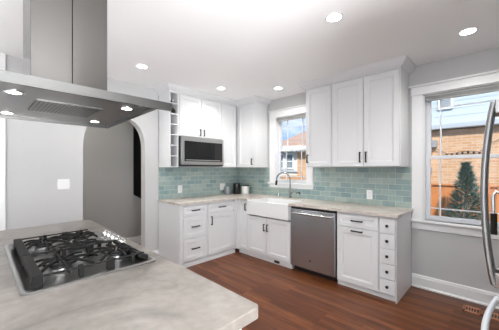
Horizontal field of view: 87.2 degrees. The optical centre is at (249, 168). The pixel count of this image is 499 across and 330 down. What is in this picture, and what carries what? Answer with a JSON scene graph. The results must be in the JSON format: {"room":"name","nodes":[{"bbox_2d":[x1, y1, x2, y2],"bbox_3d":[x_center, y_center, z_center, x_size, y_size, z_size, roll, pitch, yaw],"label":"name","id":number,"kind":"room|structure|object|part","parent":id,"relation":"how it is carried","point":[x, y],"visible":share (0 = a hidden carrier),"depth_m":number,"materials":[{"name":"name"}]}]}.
{"room":"kitchen","nodes":[
{"label":"kitchen","id":0,"kind":"room"},
{"bbox_2d":[6,55,215,250],"bbox_3d":[-2.342,0.085,3.050,0.130,2.557,6.250,0,0,44],"label":"wall","id":1,"kind":"structure","parent":0,"point":[38,154],"depth_m":3.05,"materials":[{"name":"grey paint"}]},
{"bbox_2d":[0,53,5,230],"bbox_3d":[-2.681,0.085,2.582,0.035,2.557,0.405,0,0,44],"label":"trim","id":2,"kind":"structure","parent":1,"relation":"attached to","point":[2,55],"depth_m":2.70,"materials":[{"name":"white wood"}]},
{"bbox_2d":[57,179,69,188],"bbox_3d":[-2.199,0.181,3.099,0.009,0.120,0.124,0,0,44],"label":"light switch","id":3,"kind":"object","parent":1,"relation":"attached to","point":[61,183],"visible":1,"depth_m":3.09,"materials":[{"name":"white plastic"}]},
{"bbox_2d":[159,91,177,166],"bbox_3d":[-1.201,-0.572,3.883,0.336,1.094,0.133,0,0,44],"label":"wine rack","id":4,"kind":"object","parent":1,"relation":"attached to","point":[168,121],"visible":0.95,"depth_m":3.83,"materials":[{"name":"white wood"}]},
{"bbox_2d":[178,185,181,192],"bbox_3d":[-1.115,0.325,4.208,0.008,0.120,0.075,0,0,44],"label":"wall outlet","id":5,"kind":"object","parent":1,"relation":"attached to","point":[179,186],"visible":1,"depth_m":4.20,"materials":[{"name":"white plastic"}]},
{"bbox_2d":[158,167,237,199],"bbox_3d":[-0.801,0.219,4.545,0.008,0.488,1.642,0,0,44],"label":"backsplash","id":6,"kind":"structure","parent":1,"relation":"attached to","point":[195,181],"depth_m":4.40,"materials":[{"name":"tile"}]},
{"bbox_2d":[178,93,220,139],"bbox_3d":[-0.862,-0.800,4.206,0.374,0.637,0.799,0,0,44],"label":"upper cabinet","id":7,"kind":"object","parent":1,"relation":"attached to","point":[197,117],"visible":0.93,"depth_m":4.06,"materials":[{"name":"white wood"}]},
{"bbox_3d":[-0.892,-0.791,3.966,0.020,0.599,0.387,0,0,44],"label":"door","id":8,"kind":"part","parent":7,"relation":"part of","materials":[{"name":"white wood"}]},
{"bbox_2d":[178,136,222,165],"bbox_3d":[-0.848,-0.260,4.192,0.414,0.437,0.788,0,0,44],"label":"microwave","id":9,"kind":"object","parent":7,"relation":"attached to","point":[192,151],"visible":0.94,"depth_m":3.99,"materials":[{"name":"silver metal"}]},
{"bbox_3d":[-0.503,-0.262,4.255,0.001,0.286,0.149,0,0,44],"label":"control panel","id":10,"kind":"part","parent":9,"relation":"part of","materials":[{"name":"black plastic"}]},
{"bbox_3d":[-0.617,-0.791,4.251,0.020,0.599,0.386,0,0,44],"label":"door","id":11,"kind":"part","parent":7,"relation":"part of","materials":[{"name":"white wood"}]},
{"bbox_2d":[154,82,271,106],"bbox_3d":[-0.501,-1.148,4.191,1.883,0.090,0.523,0,0,-32],"label":"trim","id":12,"kind":"structure","parent":1,"relation":"attached to","point":[166,87],"depth_m":4.15,"materials":[{"name":"white wood"}]},
{"bbox_2d":[220,183,224,189],"bbox_3d":[-0.500,0.328,4.843,0.009,0.120,0.124,0,0,44],"label":"light switch","id":13,"kind":"object","parent":1,"relation":"attached to","point":[222,185],"visible":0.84,"depth_m":4.84,"materials":[{"name":"white plastic"}]},
{"bbox_2d":[209,103,235,167],"bbox_3d":[-0.469,-0.572,4.636,0.342,1.094,0.362,0,0,44],"label":"upper cabinet","id":14,"kind":"object","parent":1,"relation":"attached to","point":[228,112],"visible":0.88,"depth_m":4.51,"materials":[{"name":"white wood"}]},
{"bbox_3d":[-0.359,-0.561,4.518,0.020,1.060,0.333,0,0,44],"label":"door","id":15,"kind":"part","parent":14,"relation":"part of","materials":[{"name":"white wood"}]},
{"bbox_2d":[83,121,140,237],"bbox_3d":[-2.335,0.085,3.899,1.040,2.557,3.920,0,0,44],"label":"wall","id":16,"kind":"structure","parent":0,"point":[109,201],"depth_m":4.46,"materials":[{"name":"grey paint"}]},
{"bbox_2d":[128,227,138,236],"bbox_3d":[-2.089,1.133,4.711,0.025,0.160,0.190,0,0,44],"label":"air vent","id":17,"kind":"object","parent":16,"relation":"in","point":[132,228],"visible":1,"depth_m":4.71,"materials":[{"name":"grey metal"}]},
{"bbox_2d":[127,235,140,243],"bbox_3d":[-2.611,1.292,4.166,0.032,0.142,3.680,0,0,44],"label":"baseboard","id":18,"kind":"structure","parent":16,"relation":"attached to","point":[137,239],"depth_m":4.75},
{"bbox_2d":[133,126,140,197],"bbox_3d":[-1.953,0.085,5.338,0.650,2.557,1.480,0,0,44],"label":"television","id":19,"kind":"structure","parent":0,"point":[136,139],"depth_m":5.33,"materials":[{"name":"black plastic"}]},
{"bbox_2d":[0,0,498,99],"bbox_3d":[-0.391,-1.269,1.163,9.900,0.150,6.250,0,0,44],"label":"ceiling","id":20,"kind":"structure","parent":0,"point":[247,48],"depth_m":2.36,"materials":[{"name":"white paint"}]},
{"bbox_2d":[0,0,171,128],"bbox_3d":[-0.971,-0.742,1.397,0.940,0.901,0.700,0,0,44],"label":"range hood","id":21,"kind":"object","parent":20,"relation":"hanging from","point":[63,80],"visible":1,"depth_m":1.30,"materials":[{"name":"grey metal"}]},
{"bbox_3d":[-0.961,-0.309,1.365,0.296,0.006,0.268,0,0,44],"label":"filter frame","id":22,"kind":"part","parent":21,"relation":"part of","materials":[{"name":"grey metal"}]},
{"bbox_3d":[-0.953,-0.318,1.362,0.837,0.012,0.647,0,0,44],"label":"underside panel","id":23,"kind":"part","parent":21,"relation":"part of","materials":[{"name":"silver metal"}]},
{"bbox_2d":[136,64,147,68],"bbox_3d":[-1.248,-1.191,3.042,0.136,0.006,0.136,0,0,44],"label":"recessed light","id":24,"kind":"object","parent":20,"relation":"in","point":[143,66],"visible":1,"depth_m":3.04,"materials":[{"name":"white"}]},
{"bbox_2d":[325,12,342,21],"bbox_3d":[0.665,-1.191,2.060,0.136,0.006,0.136,0,0,44],"label":"recessed light","id":25,"kind":"object","parent":20,"relation":"in","point":[336,16],"visible":1,"depth_m":2.06,"materials":[{"name":"white"}]},
{"bbox_2d":[458,27,477,34],"bbox_3d":[1.893,-1.191,2.269,0.136,0.006,0.136,0,0,44],"label":"recessed light","id":26,"kind":"object","parent":20,"relation":"in","point":[469,30],"visible":1,"depth_m":2.27,"materials":[{"name":"white"}]},
{"bbox_2d":[139,243,498,329],"bbox_3d":[-0.175,1.423,0.954,9.300,0.120,6.250,0,0,44],"label":"floor","id":27,"kind":"structure","parent":0,"point":[286,298],"depth_m":2.65,"materials":[{"name":"brown wood"}]},
{"bbox_2d":[159,202,206,267],"bbox_3d":[-0.983,0.929,3.893,0.629,0.869,0.464,0,0,44],"label":"base cabinet","id":28,"kind":"object","parent":27,"relation":"on","point":[182,229],"visible":0.86,"depth_m":3.70,"materials":[{"name":"white wood"}]},
{"bbox_3d":[-1.152,0.929,3.739,0.600,0.869,0.008,0,0,44],"label":"panel","id":29,"kind":"part","parent":28,"relation":"part of","materials":[{"name":"white wood"}]},
{"bbox_3d":[-0.785,0.929,3.708,0.018,0.868,0.455,0,0,44],"label":"frame","id":30,"kind":"part","parent":28,"relation":"part of","materials":[{"name":"white wood"}]},
{"bbox_3d":[-0.773,1.128,3.718,0.020,0.294,0.391,0,0,44],"label":"drawer","id":31,"kind":"part","parent":28,"relation":"part of","materials":[{"name":"white wood"}]},
{"bbox_3d":[-0.773,0.821,3.718,0.020,0.279,0.391,0,0,44],"label":"drawer","id":32,"kind":"part","parent":28,"relation":"part of","materials":[{"name":"white wood"}]},
{"bbox_3d":[-0.773,0.593,3.718,0.020,0.134,0.391,0,0,44],"label":"drawer","id":33,"kind":"part","parent":28,"relation":"part of","materials":[{"name":"white wood"}]},
{"bbox_2d":[207,199,235,260],"bbox_3d":[-0.611,0.929,4.277,0.629,0.869,0.601,0,0,44],"label":"base cabinet","id":34,"kind":"object","parent":27,"relation":"on","point":[221,215],"visible":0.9,"depth_m":4.05,"materials":[{"name":"white wood"}]},
{"bbox_3d":[-0.433,1.336,4.076,0.012,0.055,0.560,0,0,44],"label":"frame","id":35,"kind":"part","parent":34,"relation":"part of","materials":[{"name":"white wood"}]},
{"bbox_3d":[-0.438,0.593,4.064,0.020,0.134,0.509,0,0,44],"label":"drawer","id":36,"kind":"part","parent":34,"relation":"part of","materials":[{"name":"white wood"}]},
{"bbox_3d":[-0.438,0.978,4.064,0.020,0.594,0.509,0,0,44],"label":"door","id":37,"kind":"part","parent":34,"relation":"part of","materials":[{"name":"white wood"}]},
{"bbox_2d":[158,193,412,217],"bbox_3d":[0.267,0.478,3.498,2.982,0.030,1.662,0,0,44],"label":"countertop","id":38,"kind":"structure","parent":34,"relation":"on","point":[375,210],"depth_m":3.50,"materials":[{"name":"stone"}]},
{"bbox_2d":[224,186,230,193],"bbox_3d":[-0.398,0.388,4.787,0.124,0.150,0.124,0,0,44],"label":"canister","id":39,"kind":"object","parent":38,"relation":"on","point":[227,189],"visible":0.98,"depth_m":4.74,"materials":[{"name":"grey metal"}]},
{"bbox_2d":[233,183,239,193],"bbox_3d":[-0.237,0.361,4.854,0.132,0.204,0.132,0,0,44],"label":"canister","id":40,"kind":"object","parent":38,"relation":"on","point":[236,186],"visible":0.94,"depth_m":4.80,"materials":[{"name":"black ceramic"}]},
{"bbox_2d":[241,185,248,193],"bbox_3d":[-0.075,0.376,4.795,0.144,0.174,0.144,0,0,44],"label":"canister","id":41,"kind":"object","parent":38,"relation":"on","point":[245,188],"visible":0.95,"depth_m":4.73,"materials":[{"name":"white ceramic"}]},
{"bbox_2d":[247,197,299,220],"bbox_3d":[0.414,0.590,3.975,0.776,0.218,0.512,0,0,44],"label":"farmhouse sink","id":42,"kind":"object","parent":38,"relation":"in","point":[276,208],"visible":0.84,"depth_m":3.82,"materials":[{"name":"white ceramic"}]},
{"bbox_2d":[275,172,293,197],"bbox_3d":[0.564,0.258,4.212,0.310,0.411,0.061,0,0,23],"label":"kitchen faucet","id":43,"kind":"object","parent":38,"relation":"on","point":[290,193],"visible":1,"depth_m":4.17,"materials":[{"name":"silver metal"}]},
{"bbox_3d":[0.544,0.198,4.216,0.244,0.291,0.023,0,0,20],"label":"spout","id":44,"kind":"part","parent":43,"relation":"part of","materials":[{"name":"silver metal"}]},
{"bbox_2d":[236,199,248,254],"bbox_3d":[0.076,0.929,4.396,0.260,0.869,0.629,0,0,44],"label":"base cabinet","id":45,"kind":"object","parent":27,"relation":"on","point":[241,205],"visible":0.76,"depth_m":4.21,"materials":[{"name":"white wood"}]},
{"bbox_3d":[-0.096,0.901,4.183,0.199,0.749,0.020,0,0,44],"label":"door","id":46,"kind":"part","parent":45,"relation":"part of","materials":[{"name":"white wood"}]},
{"bbox_2d":[248,214,293,268],"bbox_3d":[0.461,0.929,4.023,0.808,0.869,0.629,0,0,44],"label":"base cabinet","id":47,"kind":"object","parent":27,"relation":"on","point":[269,239],"visible":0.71,"depth_m":3.80,"materials":[{"name":"white wood"}]},
{"bbox_3d":[0.116,0.998,3.978,0.365,0.554,0.020,0,0,44],"label":"door","id":48,"kind":"part","parent":47,"relation":"part of","materials":[{"name":"white wood"}]},
{"bbox_3d":[0.405,0.998,3.698,0.419,0.554,0.020,0,0,44],"label":"door","id":49,"kind":"part","parent":47,"relation":"part of","materials":[{"name":"white wood"}]},
{"bbox_2d":[291,206,337,281],"bbox_3d":[0.974,0.930,3.504,0.636,0.866,0.662,0,0,44],"label":"dishwasher","id":50,"kind":"object","parent":27,"relation":"on","point":[313,231],"visible":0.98,"depth_m":3.27,"materials":[{"name":"silver metal"}]},
{"bbox_3d":[0.761,0.578,3.285,0.560,0.025,0.050,0,0,44],"label":"handle","id":51,"kind":"part","parent":50,"relation":"part of","materials":[{"name":"silver metal"}]},
{"bbox_2d":[337,211,379,296],"bbox_3d":[1.389,0.929,3.126,0.472,0.869,0.629,0,0,44],"label":"base cabinet","id":52,"kind":"object","parent":27,"relation":"on","point":[358,235],"visible":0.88,"depth_m":2.91,"materials":[{"name":"white wood"}]},
{"bbox_3d":[1.200,0.588,2.930,0.454,0.134,0.020,0,0,44],"label":"drawer","id":53,"kind":"part","parent":52,"relation":"part of","materials":[{"name":"white wood"}]},
{"bbox_2d":[380,213,410,303],"bbox_3d":[1.620,0.929,2.903,0.168,0.869,0.628,0,0,44],"label":"base cabinet","id":54,"kind":"object","parent":27,"relation":"on","point":[395,233],"visible":0.96,"depth_m":2.72,"materials":[{"name":"white wood"}]},
{"bbox_3d":[1.428,0.592,2.710,0.145,0.150,0.019,0,0,44],"label":"drawer","id":55,"kind":"part","parent":54,"relation":"part of","materials":[{"name":"white wood"}]},
{"bbox_3d":[1.428,0.749,2.710,0.145,0.151,0.019,0,0,44],"label":"drawer","id":56,"kind":"part","parent":54,"relation":"part of","materials":[{"name":"white wood"}]},
{"bbox_3d":[1.428,0.906,2.710,0.145,0.151,0.019,0,0,44],"label":"drawer","id":57,"kind":"part","parent":54,"relation":"part of","materials":[{"name":"white wood"}]},
{"bbox_3d":[1.428,1.063,2.710,0.145,0.151,0.019,0,0,44],"label":"drawer","id":58,"kind":"part","parent":54,"relation":"part of","materials":[{"name":"white wood"}]},
{"bbox_3d":[1.428,1.219,2.710,0.145,0.150,0.019,0,0,44],"label":"drawer","id":59,"kind":"part","parent":54,"relation":"part of","materials":[{"name":"white wood"}]},
{"bbox_3d":[1.679,0.929,2.850,0.010,0.869,0.578,0,0,44],"label":"panel","id":60,"kind":"part","parent":54,"relation":"part of","materials":[{"name":"white wood"}]},
{"bbox_2d":[462,304,498,320],"bbox_3d":[2.198,1.360,2.477,0.285,0.006,0.150,0,0,44],"label":"floor vent","id":61,"kind":"object","parent":27,"relation":"in","point":[466,308],"visible":0.86,"depth_m":2.49,"materials":[{"name":"orange metal"}]},
{"bbox_2d":[480,99,498,329],"bbox_3d":[1.375,0.473,0.884,0.893,1.780,0.925,0,0,44],"label":"refrigerator","id":62,"kind":"object","parent":27,"relation":"on","point":[488,228],"visible":1,"depth_m":1.14,"materials":[{"name":"grey metal"}]},
{"bbox_3d":[1.042,0.106,1.140,0.057,0.789,0.021,0,0,44],"label":"handle","id":63,"kind":"part","parent":62,"relation":"part of","materials":[{"name":"silver metal"}]},
{"bbox_3d":[1.076,0.708,1.170,0.062,0.026,0.764,0,0,44],"label":"handle","id":64,"kind":"part","parent":62,"relation":"part of","materials":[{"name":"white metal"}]},
{"bbox_3d":[1.104,0.106,1.205,0.057,0.789,0.021,0,0,44],"label":"handle","id":65,"kind":"part","parent":62,"relation":"part of","materials":[{"name":"silver metal"}]},
{"bbox_3d":[1.399,0.186,1.483,0.047,0.134,0.020,0,0,44],"label":"handle","id":66,"kind":"part","parent":62,"relation":"part of","materials":[{"name":"silver metal"}]},
{"bbox_3d":[1.073,-0.267,1.110,0.049,0.060,0.022,0,0,44],"label":"handle mount","id":67,"kind":"part","parent":62,"relation":"part of","materials":[{"name":"silver metal"}]},
{"bbox_3d":[1.073,0.478,1.110,0.049,0.060,0.022,0,0,44],"label":"handle mount","id":68,"kind":"part","parent":62,"relation":"part of","materials":[{"name":"silver metal"}]},
{"bbox_3d":[-1.090,0.934,1.260,2.040,0.858,0.977,0,0,44],"label":"kitchen island","id":69,"kind":"object","parent":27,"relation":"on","visible":0},
{"bbox_2d":[0,220,257,329],"bbox_3d":[-1.099,0.483,1.248,2.135,0.040,1.148,0,0,44],"label":"island countertop","id":70,"kind":"structure","parent":69,"relation":"on","point":[161,294],"depth_m":0.92,"materials":[{"name":"stone"}]},
{"bbox_2d":[4,229,155,295],"bbox_3d":[-0.967,0.432,1.444,0.902,0.060,0.523,0,0,44],"label":"gas cooktop","id":71,"kind":"object","parent":70,"relation":"in","point":[42,264],"visible":1,"depth_m":1.27,"materials":[{"name":"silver metal"}]},
{"bbox_3d":[-1.171,0.448,1.493,0.116,0.022,0.116,0,0,44],"label":"burner","id":72,"kind":"part","parent":71,"relation":"part of","materials":[{"name":"silver metal"}]},
{"bbox_3d":[-0.851,0.448,1.183,0.124,0.022,0.124,0,0,44],"label":"burner","id":73,"kind":"part","parent":71,"relation":"part of","materials":[{"name":"silver metal"}]},
{"bbox_3d":[-0.908,0.438,1.695,0.058,0.042,0.058,0,0,44],"label":"control knob","id":74,"kind":"part","parent":71,"relation":"part of","materials":[{"name":"silver metal"}]},
{"bbox_3d":[-0.688,0.448,1.352,0.116,0.022,0.116,0,0,44],"label":"burner","id":75,"kind":"part","parent":71,"relation":"part of","materials":[{"name":"silver metal"}]},
{"bbox_2d":[268,47,498,293],"bbox_3d":[1.485,0.085,3.591,4.880,2.557,0.150,0,0,44],"label":"wall","id":76,"kind":"structure","parent":0,"point":[450,257],"depth_m":2.84,"materials":[{"name":"grey paint"}]},
{"bbox_2d":[228,103,267,167],"bbox_3d":[-0.083,-0.572,4.732,0.764,1.094,0.374,0,0,44],"label":"upper cabinet","id":77,"kind":"object","parent":76,"relation":"attached to","point":[251,119],"visible":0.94,"depth_m":4.50,"materials":[{"name":"white wood"}]},
{"bbox_3d":[-0.053,-0.561,4.502,0.387,1.060,0.020,0,0,44],"label":"door","id":78,"kind":"part","parent":77,"relation":"part of","materials":[{"name":"white wood"}]},
{"bbox_2d":[268,104,313,189],"bbox_3d":[0.702,-0.340,4.315,0.904,1.313,0.200,0,0,44],"label":"window","id":79,"kind":"structure","parent":76,"relation":"in","point":[276,149],"depth_m":4.45,"materials":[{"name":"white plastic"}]},
{"bbox_3d":[0.670,0.241,4.282,0.884,0.025,0.110,0,0,44],"label":"sill","id":80,"kind":"part","parent":79,"relation":"part of","materials":[{"name":"white wood"}]},
{"bbox_2d":[277,114,305,121],"bbox_3d":[0.689,-0.833,4.302,0.590,0.061,0.040,0,0,44],"label":"window blind","id":81,"kind":"object","parent":79,"relation":"attached to","point":[300,116],"visible":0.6,"depth_m":4.28,"materials":[{"name":"white fabric"}]},
{"bbox_3d":[0.689,-0.809,4.302,0.582,0.012,0.036,0,0,44],"label":"rail","id":82,"kind":"part","parent":81,"relation":"part of","materials":[{"name":"white plastic"}]},
{"bbox_3d":[0.743,-0.581,4.358,0.594,0.568,0.030,0,0,44],"label":"sash","id":83,"kind":"part","parent":79,"relation":"part of","materials":[{"name":"white plastic"}]},
{"bbox_3d":[0.719,-0.055,4.333,0.594,0.563,0.030,0,0,44],"label":"sash","id":84,"kind":"part","parent":79,"relation":"part of","materials":[{"name":"white plastic"}]},
{"bbox_2d":[306,84,331,166],"bbox_3d":[1.032,-0.572,3.654,0.397,1.094,0.374,0,0,44],"label":"upper cabinet","id":85,"kind":"object","parent":76,"relation":"attached to","point":[318,100],"visible":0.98,"depth_m":3.54,"materials":[{"name":"white wood"}]},
{"bbox_2d":[238,167,411,207],"bbox_3d":[0.841,0.219,4.104,2.965,0.488,0.008,0,0,44],"label":"backsplash","id":86,"kind":"structure","parent":76,"relation":"attached to","point":[391,186],"depth_m":3.58,"materials":[{"name":"tile"}]},
{"bbox_2d":[298,55,415,90],"bbox_3d":[1.307,-1.148,3.364,1.352,0.090,0.422,0,0,44],"label":"trim","id":87,"kind":"structure","parent":76,"relation":"attached to","point":[405,63],"depth_m":3.08,"materials":[{"name":"white wood"}]},
{"bbox_2d":[367,190,372,198],"bbox_3d":[1.557,0.333,3.400,0.075,0.120,0.008,0,0,44],"label":"wall outlet","id":88,"kind":"object","parent":76,"relation":"attached to","point":[369,192],"visible":1,"depth_m":3.39,"materials":[{"name":"white plastic"}]},
{"bbox_2d":[332,68,408,166],"bbox_3d":[1.462,-0.572,3.237,0.797,1.094,0.374,0,0,44],"label":"upper cabinet","id":89,"kind":"object","parent":76,"relation":"attached to","point":[370,114],"visible":1,"depth_m":3.08,"materials":[{"name":"white wood"}]},
{"bbox_3d":[1.222,-0.561,3.268,0.385,1.060,0.020,0,0,44],"label":"door","id":90,"kind":"part","parent":89,"relation":"part of","materials":[{"name":"white wood"}]},
{"bbox_3d":[1.504,-0.561,2.996,0.379,1.060,0.020,0,0,44],"label":"door","id":91,"kind":"part","parent":89,"relation":"part of","materials":[{"name":"white wood"}]},
{"bbox_2d":[408,69,498,239],"bbox_3d":[2.389,-0.135,2.682,1.301,1.653,0.200,0,0,44],"label":"window","id":92,"kind":"structure","parent":76,"relation":"in","point":[421,109],"depth_m":2.99,"materials":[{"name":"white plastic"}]},
{"bbox_3d":[2.431,-0.476,2.725,0.991,0.729,0.030,0,0,44],"label":"sash","id":93,"kind":"part","parent":92,"relation":"part of","materials":[{"name":"white plastic"}]},
{"bbox_3d":[2.358,0.596,2.649,1.281,0.025,0.110,0,0,44],"label":"sill","id":94,"kind":"part","parent":92,"relation":"part of","materials":[{"name":"white wood"}]},
{"bbox_2d":[425,83,498,101],"bbox_3d":[2.377,-0.806,2.669,0.987,0.068,0.040,0,0,44],"label":"window blind","id":95,"kind":"object","parent":92,"relation":"attached to","point":[494,87],"visible":1,"depth_m":2.76,"materials":[{"name":"white fabric"}]},
{"bbox_3d":[2.377,-0.778,2.669,0.979,0.012,0.036,0,0,44],"label":"rail","id":96,"kind":"part","parent":95,"relation":"part of","materials":[{"name":"white plastic"}]},
{"bbox_3d":[2.407,0.215,2.700,0.991,0.733,0.030,0,0,44],"label":"sash","id":97,"kind":"part","parent":92,"relation":"part of","materials":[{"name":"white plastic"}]},
{"bbox_2d":[412,273,498,308],"bbox_3d":[2.483,1.292,2.499,1.626,0.142,0.032,0,0,44],"label":"baseboard","id":98,"kind":"structure","parent":76,"relation":"attached to","point":[483,297],"depth_m":2.79,"materials":[{"name":"white wood"}]},
{"label":"outside","id":99,"kind":"structure","parent":0,"visible":0},
{"bbox_3d":[7.501,2.133,14.572,30.000,0.100,23.700,0,0,44],"label":"lawn","id":100,"kind":"structure","parent":99,"visible":0},
{"bbox_2d":[281,131,305,179],"bbox_3d":[2.379,-0.477,13.836,8.700,5.120,4.600,0,0,7],"label":"bungalow","id":101,"kind":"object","parent":100,"relation":"on","point":[293,157],"visible":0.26,"depth_m":12.18,"materials":[{"name":"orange brick"}]},
{"bbox_3d":[1.859,-0.357,12.264,0.300,0.600,0.030,0,0,7],"label":"pane","id":102,"kind":"part","parent":101,"relation":"part of","materials":[{"name":"clear glass"}]},
{"bbox_3d":[2.244,0.548,11.565,3.400,0.530,0.060,0,0,7],"label":"porch rail","id":103,"kind":"part","parent":101,"relation":"part of","materials":[{"name":"beige wood"}]},
{"bbox_2d":[431,91,498,215],"bbox_3d":[9.097,-0.577,7.102,7.320,5.320,4.220,0,0,44],"label":"brick house","id":104,"kind":"structure","parent":100,"relation":"on","point":[463,126],"depth_m":7.41,"materials":[{"name":"orange brick"}]},
{"bbox_3d":[5.690,-1.947,7.607,0.360,0.420,0.030,0,0,44],"label":"louver frame","id":105,"kind":"part","parent":104,"relation":"part of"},
{"bbox_2d":[436,139,498,154],"bbox_3d":[6.058,-0.606,7.327,1.607,0.473,0.060,0,0,44],"label":"string light","id":106,"kind":"object","parent":104,"relation":"hanging from","point":[462,152],"visible":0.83,"depth_m":7.36,"materials":[{"name":"black plastic"}]},
{"bbox_2d":[431,183,498,221],"bbox_3d":[4.884,1.193,5.681,5.400,1.780,0.140,0,0,44],"label":"wooden fence","id":107,"kind":"object","parent":100,"relation":"on","point":[445,188],"visible":0.09,"depth_m":6.06,"materials":[{"name":"brown wood"}]},
{"bbox_3d":[4.903,0.363,5.700,5.400,0.040,0.044,0,0,44],"label":"rail","id":108,"kind":"part","parent":107,"relation":"part of","materials":[{"name":"brown wood"}]},
{"bbox_3d":[5.005,1.193,5.518,0.090,1.780,0.074,0,0,44],"label":"post","id":109,"kind":"part","parent":107,"relation":"part of","materials":[{"name":"brown wood"}]},
{"bbox_2d":[443,161,489,219],"bbox_3d":[4.244,0.962,5.140,1.324,2.242,1.302,0,0,44],"label":"conifer","id":110,"kind":"object","parent":100,"relation":"on","point":[467,176],"visible":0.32,"depth_m":5.08,"materials":[{"name":"green plant"}]}
]}

